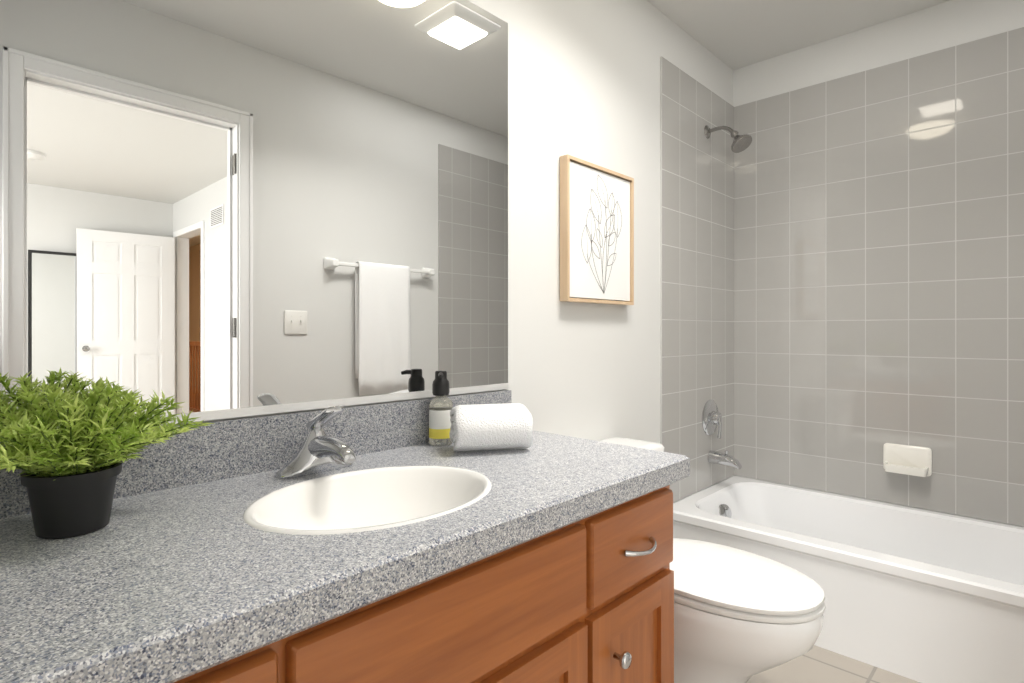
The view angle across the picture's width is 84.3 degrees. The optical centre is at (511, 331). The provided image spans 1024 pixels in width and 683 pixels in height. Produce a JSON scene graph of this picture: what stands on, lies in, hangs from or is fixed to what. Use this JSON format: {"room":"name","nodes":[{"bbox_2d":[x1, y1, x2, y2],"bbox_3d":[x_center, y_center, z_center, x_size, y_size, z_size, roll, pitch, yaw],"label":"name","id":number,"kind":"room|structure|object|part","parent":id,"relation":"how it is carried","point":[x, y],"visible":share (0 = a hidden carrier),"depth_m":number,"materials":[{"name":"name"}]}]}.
{"room":"bathroom","nodes":[
{"label":"bathroom","id":0,"kind":"room"},
{"bbox_2d":[3,0,732,502],"bbox_3d":[0.054,-0.121,1.836,0.115,2.400,3.193,0,0,44],"label":"wall","id":1,"kind":"structure","parent":0,"point":[585,80],"depth_m":1.95,"materials":[{"name":"white paint"}]},
{"bbox_2d":[560,154,633,304],"bbox_3d":[0.307,-0.336,1.988,0.033,0.475,0.400,0,0,44],"label":"picture frame","id":2,"kind":"object","parent":1,"relation":"attached to","point":[596,231],"visible":1,"depth_m":1.96,"materials":[{"name":"brown wood"}]},
{"bbox_2d":[660,56,733,502],"bbox_3d":[0.868,-0.202,2.596,0.008,1.858,0.738,0,0,44],"label":"tile","id":3,"kind":"structure","parent":1,"relation":"attached to","point":[696,269],"depth_m":2.55,"materials":[{"name":"grey tile"}]},
{"bbox_2d":[702,400,721,438],"bbox_3d":[0.952,0.406,2.627,0.068,0.172,0.168,0,0,44],"label":"shower valve","id":4,"kind":"object","parent":3,"relation":"attached to","point":[711,417],"visible":1,"depth_m":2.61,"materials":[{"name":"silver metal"}]},
{"bbox_2d":[708,450,741,468],"bbox_3d":[0.981,0.587,2.606,0.140,0.076,0.060,0,0,44],"label":"tub spout","id":5,"kind":"object","parent":3,"relation":"attached to","point":[716,457],"visible":1,"depth_m":2.59,"materials":[{"name":"silver metal"}]},
{"bbox_2d":[704,125,751,152],"bbox_3d":[0.975,-0.878,2.552,0.206,0.156,0.095,0,0,44],"label":"shower head","id":6,"kind":"object","parent":3,"relation":"attached to","point":[740,143],"visible":1,"depth_m":2.52},
{"bbox_2d":[647,0,949,69],"bbox_3d":[0.647,-1.371,1.266,1.760,0.100,3.193,0,0,44],"label":"ceiling","id":7,"kind":"structure","parent":0,"point":[734,34],"depth_m":2.40,"materials":[{"name":"white paint"}]},
{"bbox_2d":[747,645,919,682],"bbox_3d":[0.647,1.129,1.266,1.760,0.100,3.193,0,0,44],"label":"floor","id":8,"kind":"structure","parent":0,"point":[815,664],"depth_m":1.79,"materials":[{"name":"tile"}]},
{"bbox_2d":[144,474,689,682],"bbox_3d":[-0.255,0.708,1.007,0.580,0.742,1.300,0,0,44],"label":"bathroom vanity","id":9,"kind":"object","parent":8,"relation":"on","point":[586,598],"depth_m":0.92,"materials":[{"name":"brown wood"}]},
{"bbox_2d":[0,430,689,682],"bbox_3d":[-0.258,0.311,1.013,0.568,0.052,1.334,0,0,44],"label":"countertop","id":10,"kind":"structure","parent":9,"relation":"on","point":[172,581],"depth_m":0.70,"materials":[{"name":"grey stone"}]},
{"bbox_2d":[0,377,212,538],"bbox_3d":[-0.608,0.175,0.798,0.311,0.218,0.360,0,0,44],"label":"plant","id":11,"kind":"object","parent":10,"relation":"on","point":[68,458],"visible":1,"depth_m":0.78,"materials":[{"name":"green plant"}]},
{"bbox_3d":[-0.630,0.240,0.812,0.116,0.089,0.116,0,0,44],"label":"pot","id":12,"kind":"part","parent":11,"relation":"part of","materials":[{"name":"black plastic"}]},
{"bbox_2d":[0,0,508,424],"bbox_3d":[-0.466,-0.371,1.202,0.009,1.082,1.312,0,0,44],"label":"mirror","id":13,"kind":"object","parent":10,"relation":"on","point":[216,209],"visible":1,"depth_m":1.14,"materials":[{"name":"clear glass"}]},
{"bbox_2d":[268,406,363,477],"bbox_3d":[-0.363,0.214,1.117,0.165,0.139,0.158,0,0,44],"label":"faucet","id":14,"kind":"object","parent":10,"relation":"on","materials":[{"name":"silver metal"}]},
{"bbox_2d":[204,454,539,557],"bbox_3d":[-0.233,0.351,0.989,0.340,0.140,0.440,0,0,44],"label":"sink","id":15,"kind":"object","parent":10,"relation":"in","point":[313,513],"depth_m":1.08,"materials":[{"name":"white ceramic"}]},
{"bbox_2d":[429,370,452,445],"bbox_3d":[-0.178,0.192,1.425,0.063,0.185,0.060,0,0,44],"label":"soap bottle","id":16,"kind":"object","parent":10,"relation":"on","point":[440,406],"visible":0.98,"depth_m":1.40,"materials":[{"name":"clear glass"}]},
{"bbox_2d":[449,403,532,451],"bbox_3d":[-0.051,0.229,1.356,0.186,0.109,0.120,0,0,-14],"label":"towel","id":17,"kind":"object","parent":10,"relation":"on","point":[490,426],"visible":1,"depth_m":1.31,"materials":[{"name":"white fabric"}]},
{"bbox_2d":[600,437,825,682],"bbox_3d":[0.489,0.732,1.651,0.762,0.694,0.484,0,0,44],"label":"toilet","id":18,"kind":"object","parent":8,"relation":"on","point":[741,616],"visible":0.46,"depth_m":1.44,"materials":[{"name":"white ceramic"}]},
{"bbox_3d":[0.565,0.680,1.579,0.553,0.046,0.378,0,0,44],"label":"seat","id":19,"kind":"part","parent":18,"relation":"part of","materials":[{"name":"white plastic"}]},
{"bbox_2d":[673,476,1023,682],"bbox_3d":[1.418,0.904,2.070,1.524,0.350,0.730,0,0,44],"label":"bathtub","id":20,"kind":"object","parent":8,"relation":"on","point":[921,595],"visible":0.71,"depth_m":1.91,"materials":[{"name":"white ceramic"}]},
{"bbox_2d":[733,0,1023,526],"bbox_3d":[1.754,-0.121,2.337,1.645,2.400,0.115,0,0,44],"label":"wall","id":21,"kind":"structure","parent":0,"point":[947,24],"depth_m":2.42,"materials":[{"name":"white paint"}]},
{"bbox_2d":[734,27,1023,526],"bbox_3d":[1.670,-0.202,2.332,1.514,1.858,0.008,0,0,44],"label":"tile","id":22,"kind":"structure","parent":21,"relation":"attached to","point":[878,258],"depth_m":2.40,"materials":[{"name":"grey tile"}]},
{"bbox_2d":[883,443,931,476],"bbox_3d":[1.620,0.531,2.326,0.166,0.116,0.069,0,0,44],"label":"soap dish","id":23,"kind":"object","parent":22,"relation":"attached to","point":[908,459],"visible":1,"depth_m":2.33,"materials":[{"name":"white ceramic"}]}
]}

